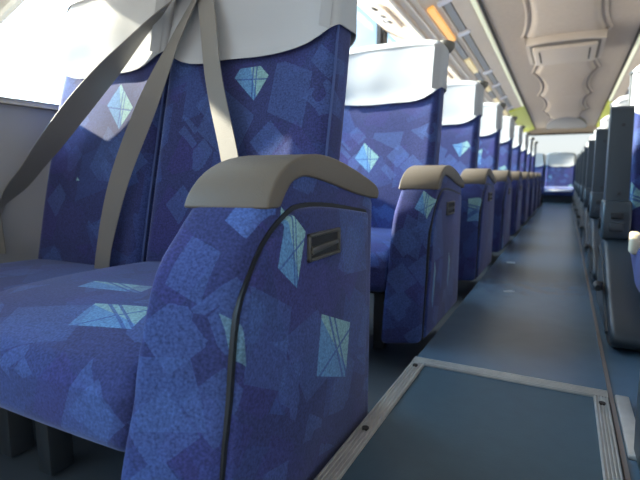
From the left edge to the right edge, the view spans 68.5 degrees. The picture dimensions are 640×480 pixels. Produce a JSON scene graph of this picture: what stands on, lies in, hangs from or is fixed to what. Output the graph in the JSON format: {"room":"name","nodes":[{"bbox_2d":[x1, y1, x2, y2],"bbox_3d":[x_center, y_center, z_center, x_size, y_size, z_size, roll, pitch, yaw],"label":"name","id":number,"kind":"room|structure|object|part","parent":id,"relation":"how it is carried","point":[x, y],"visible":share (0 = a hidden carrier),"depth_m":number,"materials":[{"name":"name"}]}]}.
{"room":"vehicle interior","nodes":[
{"label":"vehicle interior","id":0,"kind":"room"},
{"bbox_2d":[0,104,57,262],"bbox_3d":[0.678,-0.436,4.560,0.060,0.815,11.950,4,9,27],"label":"wall","id":1,"kind":"structure","parent":0,"point":[21,128],"depth_m":1.44,"materials":[{"name":"grey plastic"}]},
{"bbox_2d":[0,0,24,24],"bbox_3d":[-0.890,-0.832,1.273,0.080,1.140,1.422,4,9,27],"label":"curtain","id":2,"kind":"object","parent":1,"relation":"hanging from","point":[7,7],"visible":1,"depth_m":1.30,"materials":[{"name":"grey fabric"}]},
{"bbox_2d":[0,97,58,110],"bbox_3d":[0.689,-0.837,4.499,0.093,0.024,11.958,4,9,27],"label":"trim","id":3,"kind":"structure","parent":1,"relation":"attached to","point":[3,100],"depth_m":1.42,"materials":[{"name":"grey metal"}]},
{"bbox_2d":[0,96,58,104],"bbox_3d":[-0.759,-1.042,1.675,0.033,1.175,1.810,4,9,27],"label":"window","id":4,"kind":"structure","parent":1,"relation":"in","point":[0,96],"depth_m":1.45,"materials":[{"name":"clear glass"}]},
{"bbox_2d":[377,23,380,44],"bbox_3d":[0.106,-1.270,3.328,0.033,1.175,1.770,4,9,27],"label":"window","id":5,"kind":"structure","parent":1,"relation":"in","point":[378,25],"depth_m":4.03,"materials":[{"name":"clear glass"}]},
{"bbox_2d":[376,27,387,44],"bbox_3d":[0.540,-1.388,4.142,0.068,1.197,0.102,4,9,27],"label":"trim","id":6,"kind":"structure","parent":1,"relation":"attached to","point":[384,34],"depth_m":4.06,"materials":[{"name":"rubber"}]},
{"bbox_2d":[0,204,541,479],"bbox_3d":[1.178,0.013,4.360,1.237,0.060,11.950,4,9,27],"label":"floor","id":7,"kind":"structure","parent":0,"point":[92,460],"depth_m":1.04,"materials":[{"name":"grey"}]},
{"bbox_2d":[0,0,196,457],"bbox_3d":[-0.682,-0.147,1.167,0.732,1.118,0.748,4,9,27],"label":"seat","id":8,"kind":"object","parent":7,"relation":"on","point":[102,144],"visible":0.66,"depth_m":1.27,"materials":[{"name":"blue fabric"}]},
{"bbox_3d":[-0.724,0.302,1.177,0.400,0.230,0.430,4,9,27],"label":"frame","id":9,"kind":"part","parent":8,"relation":"part of","materials":[{"name":"grey paint"}]},
{"bbox_2d":[0,259,96,291],"bbox_3d":[-0.743,0.156,1.119,0.432,0.148,0.534,4,9,27],"label":"cushion","id":10,"kind":"object","parent":8,"relation":"on","point":[17,273],"depth_m":1.18,"materials":[{"name":"blue fabric"}]},
{"bbox_3d":[-0.590,-0.316,1.352,0.424,0.815,0.276,4,9,27],"label":"backrest","id":11,"kind":"part","parent":8,"relation":"part of","materials":[{"name":"blue fabric"}]},
{"bbox_2d":[0,0,377,479],"bbox_3d":[-0.234,-0.118,0.921,0.628,1.132,0.832,4,9,27],"label":"seat","id":12,"kind":"object","parent":7,"relation":"on","point":[238,349],"visible":0.98,"depth_m":0.70,"materials":[{"name":"blue fabric"}]},
{"bbox_3d":[-0.306,0.331,0.962,0.400,0.230,0.430,4,9,27],"label":"frame","id":13,"kind":"part","parent":12,"relation":"part of","materials":[{"name":"grey paint"}]},
{"bbox_2d":[0,261,159,451],"bbox_3d":[-0.326,0.154,0.900,0.488,0.148,0.534,4,9,27],"label":"cushion","id":14,"kind":"object","parent":12,"relation":"on","point":[74,347],"depth_m":0.65,"materials":[{"name":"blue fabric"}]},
{"bbox_3d":[-0.073,0.169,0.752,0.105,0.570,0.594,4,9,27],"label":"armrest","id":15,"kind":"part","parent":12,"relation":"part of","materials":[{"name":"blue fabric"}]},
{"bbox_3d":[-0.174,-0.286,1.135,0.480,0.815,0.280,4,9,27],"label":"backrest","id":16,"kind":"part","parent":12,"relation":"part of","materials":[{"name":"blue fabric"}]},
{"bbox_3d":[-0.017,0.194,0.744,0.014,0.493,0.460,4,9,27],"label":"panel","id":17,"kind":"part","parent":12,"relation":"part of","materials":[{"name":"blue fabric"}]},
{"bbox_3d":[0.006,0.006,0.747,0.009,0.043,0.110,4,9,27],"label":"latch frame","id":18,"kind":"part","parent":12,"relation":"part of","materials":[{"name":"grey plastic"}]},
{"bbox_3d":[0.005,0.006,0.748,0.005,0.035,0.100,4,9,27],"label":"latch plate","id":19,"kind":"part","parent":12,"relation":"part of","materials":[{"name":"black plastic"}]},
{"bbox_2d":[339,40,463,348],"bbox_3d":[0.195,-0.224,1.742,0.627,1.117,0.817,4,9,27],"label":"seat","id":20,"kind":"object","parent":7,"relation":"on","point":[392,120],"visible":0.66,"depth_m":1.81,"materials":[{"name":"blue fabric"}]},
{"bbox_3d":[0.119,0.219,1.776,0.400,0.230,0.430,4,9,27],"label":"frame","id":21,"kind":"part","parent":20,"relation":"part of","materials":[{"name":"grey paint"}]},
{"bbox_2d":[370,228,391,291],"bbox_3d":[0.100,0.042,1.714,0.488,0.148,0.534,4,9,27],"label":"cushion","id":22,"kind":"object","parent":20,"relation":"on","point":[381,241],"depth_m":1.40,"materials":[{"name":"blue fabric"}]},
{"bbox_3d":[0.252,-0.398,1.949,0.480,0.815,0.280,4,9,27],"label":"backrest","id":23,"kind":"part","parent":20,"relation":"part of","materials":[{"name":"blue fabric"}]},
{"bbox_3d":[0.356,0.022,1.568,0.105,0.503,0.580,4,9,27],"label":"armrest","id":24,"kind":"part","parent":20,"relation":"part of","materials":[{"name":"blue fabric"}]},
{"bbox_3d":[0.409,0.049,1.553,0.014,0.426,0.460,4,9,27],"label":"panel","id":25,"kind":"part","parent":20,"relation":"part of","materials":[{"name":"blue fabric"}]},
{"bbox_3d":[0.514,-0.763,1.922,0.071,0.094,0.071,4,9,27],"label":"grab handle","id":26,"kind":"part","parent":20,"relation":"part of","materials":[{"name":"grey plastic"}]},
{"bbox_3d":[0.432,-0.106,1.560,0.009,0.043,0.110,4,9,27],"label":"latch frame","id":27,"kind":"part","parent":20,"relation":"part of","materials":[{"name":"grey plastic"}]},
{"bbox_2d":[438,80,495,280],"bbox_3d":[0.621,-0.337,2.555,0.627,1.117,0.817,4,9,27],"label":"seat","id":28,"kind":"object","parent":7,"relation":"on","point":[463,99],"visible":0.39,"depth_m":2.55,"materials":[{"name":"blue fabric"}]},
{"bbox_3d":[0.678,-0.511,2.762,0.480,0.815,0.280,4,9,27],"label":"backrest","id":29,"kind":"part","parent":28,"relation":"part of","materials":[{"name":"blue fabric"}]},
{"bbox_3d":[0.782,-0.090,2.381,0.105,0.503,0.580,4,9,27],"label":"armrest","id":30,"kind":"part","parent":28,"relation":"part of","materials":[{"name":"blue fabric"}]},
{"bbox_3d":[0.940,-0.876,2.735,0.071,0.094,0.071,4,9,27],"label":"grab handle","id":31,"kind":"part","parent":28,"relation":"part of","materials":[{"name":"grey plastic"}]},
{"bbox_3d":[0.835,-0.064,2.366,0.014,0.426,0.459,4,9,27],"label":"panel","id":32,"kind":"part","parent":28,"relation":"part of","materials":[{"name":"blue fabric"}]},
{"bbox_2d":[477,102,512,251],"bbox_3d":[1.047,-0.449,3.369,0.627,1.117,0.817,4,9,27],"label":"seat","id":33,"kind":"object","parent":7,"relation":"on","point":[491,120],"visible":0.36,"depth_m":3.43,"materials":[{"name":"blue fabric"}]},
{"bbox_3d":[1.103,-0.623,3.576,0.480,0.815,0.280,4,9,27],"label":"backrest","id":34,"kind":"part","parent":33,"relation":"part of","materials":[{"name":"blue fabric"}]},
{"bbox_3d":[1.366,-0.988,3.549,0.071,0.094,0.071,4,9,27],"label":"grab handle","id":35,"kind":"part","parent":33,"relation":"part of","materials":[{"name":"grey plastic"}]},
{"bbox_3d":[1.207,-0.203,3.195,0.105,0.503,0.580,4,9,27],"label":"armrest","id":36,"kind":"part","parent":33,"relation":"part of","materials":[{"name":"blue fabric"}]},
{"bbox_3d":[1.260,-0.176,3.180,0.014,0.426,0.459,4,9,27],"label":"panel","id":37,"kind":"part","parent":33,"relation":"part of","materials":[{"name":"blue fabric"}]},
{"bbox_2d":[498,116,522,235],"bbox_3d":[1.472,-0.562,4.182,0.627,1.117,0.817,4,9,27],"label":"seat","id":38,"kind":"object","parent":7,"relation":"on","point":[508,123],"visible":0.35,"depth_m":4.24,"materials":[{"name":"blue fabric"}]},
{"bbox_3d":[1.529,-0.736,4.389,0.480,0.815,0.280,4,9,27],"label":"backrest","id":39,"kind":"part","parent":38,"relation":"part of","materials":[{"name":"blue fabric"}]},
{"bbox_3d":[1.633,-0.316,4.008,0.105,0.503,0.580,4,9,27],"label":"armrest","id":40,"kind":"part","parent":38,"relation":"part of","materials":[{"name":"blue fabric"}]},
{"bbox_3d":[1.686,-0.289,3.993,0.014,0.426,0.460,4,9,27],"label":"panel","id":41,"kind":"part","parent":38,"relation":"part of","materials":[{"name":"blue fabric"}]},
{"bbox_2d":[511,125,529,224],"bbox_3d":[1.898,-0.674,4.996,0.627,1.117,0.817,4,9,27],"label":"seat","id":42,"kind":"object","parent":7,"relation":"on","point":[518,130],"visible":0.23,"depth_m":5.05,"materials":[{"name":"blue fabric"}]},
{"bbox_3d":[1.955,-0.848,5.203,0.480,0.815,0.280,4,9,27],"label":"backrest","id":43,"kind":"part","parent":42,"relation":"part of","materials":[{"name":"blue fabric"}]},
{"bbox_3d":[2.059,-0.428,4.822,0.105,0.503,0.580,4,9,27],"label":"armrest","id":44,"kind":"part","parent":42,"relation":"part of","materials":[{"name":"blue fabric"}]},
{"bbox_3d":[2.112,-0.401,4.807,0.014,0.426,0.460,4,9,27],"label":"panel","id":45,"kind":"part","parent":42,"relation":"part of","materials":[{"name":"blue fabric"}]},
{"bbox_2d":[520,132,534,216],"bbox_3d":[2.324,-0.787,5.809,0.627,1.117,0.817,4,9,27],"label":"seat","id":46,"kind":"object","parent":7,"relation":"on","point":[524,147],"visible":0.26,"depth_m":5.87,"materials":[{"name":"blue fabric"}]},
{"bbox_3d":[2.381,-0.961,6.016,0.480,0.815,0.280,4,9,27],"label":"backrest","id":47,"kind":"part","parent":46,"relation":"part of","materials":[{"name":"blue fabric"}]},
{"bbox_3d":[2.485,-0.540,5.635,0.105,0.503,0.580,4,9,27],"label":"armrest","id":48,"kind":"part","parent":46,"relation":"part of","materials":[{"name":"blue fabric"}]},
{"bbox_3d":[2.538,-0.514,5.620,0.014,0.426,0.460,4,9,27],"label":"panel","id":49,"kind":"part","parent":46,"relation":"part of","materials":[{"name":"blue fabric"}]},
{"bbox_2d":[526,137,538,211],"bbox_3d":[2.750,-0.899,6.622,0.627,1.117,0.817,4,9,27],"label":"seat","id":50,"kind":"object","parent":7,"relation":"on","point":[531,139],"visible":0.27,"depth_m":6.68,"materials":[{"name":"blue fabric"}]},
{"bbox_3d":[2.807,-1.073,6.830,0.480,0.815,0.280,4,9,27],"label":"backrest","id":51,"kind":"part","parent":50,"relation":"part of","materials":[{"name":"blue fabric"}]},
{"bbox_3d":[2.910,-0.653,6.449,0.105,0.503,0.580,4,9,27],"label":"armrest","id":52,"kind":"part","parent":50,"relation":"part of","materials":[{"name":"blue fabric"}]},
{"bbox_3d":[2.963,-0.626,6.434,0.014,0.426,0.459,4,9,27],"label":"panel","id":53,"kind":"part","parent":50,"relation":"part of","materials":[{"name":"blue fabric"}]},
{"bbox_2d":[531,141,541,206],"bbox_3d":[3.175,-1.012,7.436,0.627,1.117,0.817,4,9,27],"label":"seat","id":54,"kind":"object","parent":7,"relation":"on","point":[535,143],"visible":0.24,"depth_m":7.50,"materials":[{"name":"blue fabric"}]},
{"bbox_3d":[3.232,-1.186,7.643,0.480,0.815,0.280,4,9,27],"label":"backrest","id":55,"kind":"part","parent":54,"relation":"part of","materials":[{"name":"blue fabric"}]},
{"bbox_3d":[3.389,-0.739,7.247,0.014,0.426,0.460,4,9,27],"label":"panel","id":56,"kind":"part","parent":54,"relation":"part of","materials":[{"name":"blue fabric"}]},
{"bbox_2d":[535,153,544,207],"bbox_3d":[3.807,-1.104,8.597,0.502,0.982,0.757,4,9,27],"label":"seat","id":57,"kind":"object","parent":7,"relation":"on","point":[540,157],"visible":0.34,"depth_m":8.67,"materials":[{"name":"blue fabric"}]},
{"bbox_3d":[3.917,-1.207,8.783,0.480,0.815,0.280,4,9,27],"label":"backrest","id":58,"kind":"part","parent":57,"relation":"part of","materials":[{"name":"blue fabric"}]},
{"bbox_2d":[417,203,639,479],"bbox_3d":[2.448,0.034,3.698,1.622,0.120,11.950,4,9,27],"label":"floor","id":59,"kind":"structure","parent":0,"point":[545,329],"depth_m":1.53,"materials":[{"name":"blue plastic"}]},
{"bbox_2d":[314,361,423,479],"bbox_3d":[-0.218,0.438,0.304,0.035,0.012,2.028,4,9,27],"label":"trim","id":60,"kind":"structure","parent":59,"relation":"on","point":[348,452],"depth_m":0.88,"materials":[{"name":"metal"}]},
{"bbox_2d":[340,366,602,479],"bbox_3d":[-0.038,0.455,0.212,0.370,0.004,2.028,4,9,27],"label":"floor hatch","id":61,"kind":"object","parent":59,"relation":"on","point":[446,425],"visible":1,"depth_m":0.87,"materials":[{"name":"teal plastic"}]},
{"bbox_2d":[412,356,607,397],"bbox_3d":[0.434,0.326,1.123,0.433,0.010,0.037,4,9,27],"label":"trim","id":62,"kind":"structure","parent":59,"relation":"on","point":[542,383],"depth_m":1.10,"materials":[{"name":"metal"}]},
{"bbox_2d":[543,152,575,202],"bbox_3d":[4.254,-1.072,8.367,0.502,0.982,0.757,4,9,27],"label":"seat","id":63,"kind":"object","parent":59,"relation":"on","point":[560,167],"visible":0.93,"depth_m":8.46,"materials":[{"name":"blue fabric"}]},
{"bbox_3d":[4.127,-0.704,8.159,0.460,0.140,0.040,4,9,27],"label":"kick panel","id":64,"kind":"part","parent":63,"relation":"part of","materials":[{"name":"grey plastic"}]},
{"bbox_2d":[543,186,573,195],"bbox_3d":[4.212,-0.869,8.300,0.488,0.148,0.534,4,9,27],"label":"cushion","id":65,"kind":"object","parent":63,"relation":"on","point":[547,190],"depth_m":8.09,"materials":[{"name":"blue fabric"}]},
{"bbox_3d":[4.364,-1.175,8.553,0.480,0.815,0.280,4,9,27],"label":"backrest","id":66,"kind":"part","parent":63,"relation":"part of","materials":[{"name":"blue fabric"}]},
{"bbox_2d":[572,150,582,203],"bbox_3d":[4.188,-0.923,7.160,0.601,1.017,0.838,4,9,27],"label":"seat","id":67,"kind":"object","parent":59,"relation":"on","point":[573,198],"visible":0.1,"depth_m":7.36,"materials":[{"name":"grey plastic"}]},
{"bbox_2d":[572,146,585,208],"bbox_3d":[3.762,-0.810,6.346,0.601,1.017,0.838,4,9,27],"label":"seat","id":68,"kind":"object","parent":59,"relation":"on","point":[574,201],"visible":0.09,"depth_m":6.55,"materials":[{"name":"grey plastic"}]},
{"bbox_3d":[3.621,-0.962,6.558,0.070,0.381,0.157,4,9,27],"label":"armrest","id":69,"kind":"part","parent":68,"relation":"part of","materials":[{"name":"grey plastic"}]},
{"bbox_2d":[573,141,588,215],"bbox_3d":[3.336,-0.698,5.533,0.601,1.017,0.838,4,9,27],"label":"seat","id":70,"kind":"object","parent":59,"relation":"on","point":[587,143],"visible":0.09,"depth_m":5.73,"materials":[{"name":"grey plastic"}]},
{"bbox_3d":[3.195,-0.849,5.744,0.070,0.381,0.157,4,9,27],"label":"armrest","id":71,"kind":"part","parent":70,"relation":"part of","materials":[{"name":"grey plastic"}]},
{"bbox_2d":[574,136,592,223],"bbox_3d":[2.910,-0.586,4.719,0.601,1.017,0.838,4,9,27],"label":"seat","id":72,"kind":"object","parent":59,"relation":"on","point":[577,209],"visible":0.1,"depth_m":4.92,"materials":[{"name":"grey plastic"}]},
{"bbox_3d":[2.710,-0.305,4.753,0.175,0.258,0.642,4,9,27],"label":"panel","id":73,"kind":"part","parent":72,"relation":"part of","materials":[{"name":"grey plastic"}]},
{"bbox_3d":[2.769,-0.737,4.931,0.070,0.381,0.157,4,9,27],"label":"armrest","id":74,"kind":"part","parent":72,"relation":"part of","materials":[{"name":"grey plastic"}]},
{"bbox_2d":[576,127,599,234],"bbox_3d":[2.485,-0.473,3.906,0.601,1.017,0.838,4,9,27],"label":"seat","id":75,"kind":"object","parent":59,"relation":"on","point":[581,194],"visible":0.19,"depth_m":4.10,"materials":[{"name":"grey plastic"}]},
{"bbox_3d":[2.284,-0.193,3.939,0.175,0.258,0.642,4,9,27],"label":"panel","id":76,"kind":"part","parent":75,"relation":"part of","materials":[{"name":"grey plastic"}]},
{"bbox_3d":[2.344,-0.624,4.117,0.070,0.381,0.157,4,9,27],"label":"armrest","id":77,"kind":"part","parent":75,"relation":"part of","materials":[{"name":"grey plastic"}]},
{"bbox_2d":[579,115,608,250],"bbox_3d":[2.059,-0.361,3.092,0.601,1.017,0.838,4,9,27],"label":"seat","id":78,"kind":"object","parent":59,"relation":"on","point":[604,123],"visible":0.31,"depth_m":3.29,"materials":[{"name":"grey plastic"}]},
{"bbox_3d":[1.858,-0.080,3.126,0.175,0.258,0.642,4,9,27],"label":"panel","id":79,"kind":"part","parent":78,"relation":"part of","materials":[{"name":"grey plastic"}]},
{"bbox_3d":[1.918,-0.512,3.304,0.070,0.381,0.157,4,9,27],"label":"armrest","id":80,"kind":"part","parent":78,"relation":"part of","materials":[{"name":"grey plastic"}]},
{"bbox_2d":[571,203,630,479],"bbox_3d":[2.244,-0.084,4.101,0.008,0.005,11.100,4,9,27],"label":"trim","id":81,"kind":"structure","parent":59,"relation":"attached to","point":[624,464],"depth_m":1.04,"materials":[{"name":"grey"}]},
{"bbox_2d":[583,95,628,280],"bbox_3d":[1.633,-0.248,2.279,0.601,1.017,0.838,4,9,27],"label":"seat","id":82,"kind":"object","parent":59,"relation":"on","point":[601,138],"visible":0.23,"depth_m":2.46,"materials":[{"name":"grey plastic"}]},
{"bbox_3d":[1.309,0.031,2.303,0.040,0.036,0.120,7,11,43],"label":"recline lever","id":83,"kind":"part","parent":82,"relation":"part of","materials":[{"name":"black plastic"}]},
{"bbox_3d":[1.433,0.033,2.313,0.175,0.258,0.642,4,9,27],"label":"panel","id":84,"kind":"part","parent":82,"relation":"part of","materials":[{"name":"grey plastic"}]},
{"bbox_3d":[1.449,-0.157,2.438,0.044,0.030,0.012,4,9,27],"label":"hinge plate","id":85,"kind":"part","parent":82,"relation":"part of","materials":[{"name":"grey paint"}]},
{"bbox_3d":[1.492,-0.399,2.490,0.070,0.381,0.157,4,9,27],"label":"armrest","id":86,"kind":"part","parent":82,"relation":"part of","materials":[{"name":"grey plastic"}]},
{"bbox_2d":[593,395,623,479],"bbox_3d":[0.139,0.463,0.121,0.028,0.012,2.028,4,9,27],"label":"trim","id":87,"kind":"structure","parent":59,"relation":"on","point":[610,459],"depth_m":0.84,"materials":[{"name":"metal"}]},
{"bbox_2d":[593,65,639,350],"bbox_3d":[1.207,-0.136,1.466,0.601,1.017,0.838,4,9,27],"label":"seat","id":88,"kind":"object","parent":59,"relation":"on","point":[617,285],"visible":1,"depth_m":1.62,"materials":[{"name":"grey plastic"}]},
{"bbox_3d":[0.883,0.144,1.489,0.040,0.036,0.120,7,11,43],"label":"recline lever","id":89,"kind":"part","parent":88,"relation":"part of","materials":[{"name":"black plastic"}]},
{"bbox_3d":[1.023,-0.044,1.625,0.044,0.030,0.012,4,9,27],"label":"hinge plate","id":90,"kind":"part","parent":88,"relation":"part of","materials":[{"name":"grey paint"}]},
{"bbox_3d":[1.007,0.145,1.499,0.175,0.258,0.642,4,9,27],"label":"panel","id":91,"kind":"part","parent":88,"relation":"part of","materials":[{"name":"grey plastic"}]},
{"bbox_3d":[1.066,-0.287,1.677,0.070,0.381,0.157,4,9,27],"label":"armrest","id":92,"kind":"part","parent":88,"relation":"part of","materials":[{"name":"grey plastic"}]},
{"bbox_3d":[1.379,-0.258,1.663,0.480,0.815,0.280,4,9,27],"label":"backrest","id":93,"kind":"part","parent":88,"relation":"part of","materials":[{"name":"blue fabric"}]},
{"bbox_2d":[631,248,639,291],"bbox_3d":[1.213,0.087,1.387,0.488,0.148,0.534,4,9,27],"label":"cushion","id":94,"kind":"object","parent":88,"relation":"on","point":[635,252],"depth_m":1.42,"materials":[{"name":"blue fabric"}]},
{"bbox_2d":[615,395,636,460],"bbox_3d":[0.593,0.354,0.904,0.026,0.010,0.250,4,9,27],"label":"floor plate","id":95,"kind":"object","parent":59,"relation":"on","point":[625,412],"visible":0.91,"depth_m":0.91,"materials":[{"name":"metal"}]},
{"bbox_2d":[634,374,639,471],"bbox_3d":[0.680,0.004,0.459,0.601,1.017,0.838,4,9,27],"label":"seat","id":96,"kind":"object","parent":59,"relation":"on","point":[637,419],"visible":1,"depth_m":0.78,"materials":[{"name":"blue fabric"}]},
{"bbox_2d":[481,0,639,128],"bbox_3d":[1.939,-1.719,3.705,1.062,0.593,11.920,4,9,27],"label":"ceiling","id":97,"kind":"structure","parent":0,"point":[506,17],"depth_m":4.17,"materials":[{"name":"white plastic"}]},
{"bbox_2d":[357,0,533,131],"bbox_3d":[1.105,-1.703,4.161,0.867,0.750,11.951,4,9,27],"label":"luggage rack","id":98,"kind":"object","parent":97,"relation":"attached to","point":[476,55],"visible":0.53,"depth_m":3.74,"materials":[{"name":"plastic"}]},
{"bbox_2d":[362,0,402,28],"bbox_3d":[0.457,-1.593,3.310,0.174,0.118,0.446,4,9,27],"label":"overhead console panel","id":99,"kind":"object","parent":98,"relation":"attached to","point":[382,12],"visible":0.98,"depth_m":3.23,"materials":[{"name":"plastic"}]},
{"bbox_3d":[1.129,-1.566,4.167,0.033,0.479,11.951,4,9,27],"label":"rail","id":100,"kind":"part","parent":98,"relation":"part of","materials":[{"name":"silver metal"}]},
{"bbox_3d":[1.187,-1.580,4.135,0.020,0.466,11.951,4,9,27],"label":"rail","id":101,"kind":"part","parent":98,"relation":"part of","materials":[{"name":"silver metal"}]},
{"bbox_3d":[1.178,-1.595,3.944,0.036,0.050,0.530,4,9,27],"label":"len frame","id":102,"kind":"part","parent":98,"relation":"part of","materials":[{"name":"grey"}]},
{"bbox_3d":[1.674,-1.687,4.900,0.036,0.050,0.530,4,9,27],"label":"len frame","id":103,"kind":"part","parent":98,"relation":"part of","materials":[{"name":"grey plastic"}]},
{"bbox_3d":[2.111,-1.768,5.741,0.036,0.050,0.530,4,9,27],"label":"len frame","id":104,"kind":"part","parent":98,"relation":"part of","materials":[{"name":"grey plastic"}]},
{"bbox_2d":[470,0,523,106],"bbox_3d":[1.429,-1.654,3.913,0.033,0.462,11.800,4,9,27],"label":"light","id":105,"kind":"object","parent":98,"relation":"attached to","point":[476,12],"depth_m":4.05,"materials":[{"name":"white plastic"}]},
{"bbox_2d":[478,0,535,128],"bbox_3d":[1.482,-1.675,3.939,0.014,0.464,11.900,4,9,27],"label":"trim","id":106,"kind":"structure","parent":97,"relation":"attached to","point":[479,1],"depth_m":4.18,"materials":[{"name":"grey plastic"}]},
{"bbox_2d":[525,29,606,65],"bbox_3d":[2.063,-1.606,3.963,0.572,0.111,0.680,4,9,27],"label":"ceiling vent","id":107,"kind":"object","parent":97,"relation":"in","point":[580,46],"visible":1,"depth_m":3.81,"materials":[{"name":"beige plastic"}]},
{"bbox_2d":[546,117,586,128],"bbox_3d":[4.311,-2.062,8.234,0.679,0.091,1.448,4,9,27],"label":"dome","id":108,"kind":"object","parent":97,"relation":"attached to","point":[564,122],"visible":0.8,"depth_m":8.25,"materials":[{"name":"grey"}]},
{"bbox_2d":[595,27,639,126],"bbox_3d":[2.387,-1.611,3.474,0.014,0.464,11.900,4,9,27],"label":"trim","id":109,"kind":"structure","parent":97,"relation":"attached to","point":[638,32],"depth_m":4.66,"materials":[{"name":"grey"}]},
{"bbox_2d":[596,33,639,126],"bbox_3d":[2.785,-1.583,3.298,0.872,0.750,11.951,4,9,27],"label":"luggage rack","id":110,"kind":"object","parent":97,"relation":"attached to","point":[621,88],"visible":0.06,"depth_m":5.09,"materials":[{"name":"plastic"}]},
{"bbox_3d":[2.567,-1.610,3.380,0.397,0.720,11.900,4,9,27],"label":"panel","id":111,"kind":"part","parent":110,"relation":"part of","materials":[{"name":"plastic"}]},
{"bbox_2d":[609,36,639,101],"bbox_3d":[2.394,-1.586,3.417,0.033,0.462,11.800,4,9,27],"label":"light","id":112,"kind":"object","parent":110,"relation":"attached to","point":[634,54],"depth_m":4.72,"materials":[{"name":"white plastic"}]},
{"bbox_2d":[524,126,597,203],"bbox_3d":[4.678,-1.747,9.091,2.745,2.170,0.080,4,9,27],"label":"wall","id":113,"kind":"structure","parent":0,"point":[588,128],"depth_m":9.04,"materials":[{"name":"beige plastic"}]},
{"bbox_2d":[529,132,593,135],"bbox_3d":[4.651,-2.032,9.000,2.745,0.030,0.035,4,9,27],"label":"trim","id":114,"kind":"structure","parent":113,"relation":"attached to","point":[577,132],"depth_m":8.99,"materials":[{"name":"grey"}]}
]}

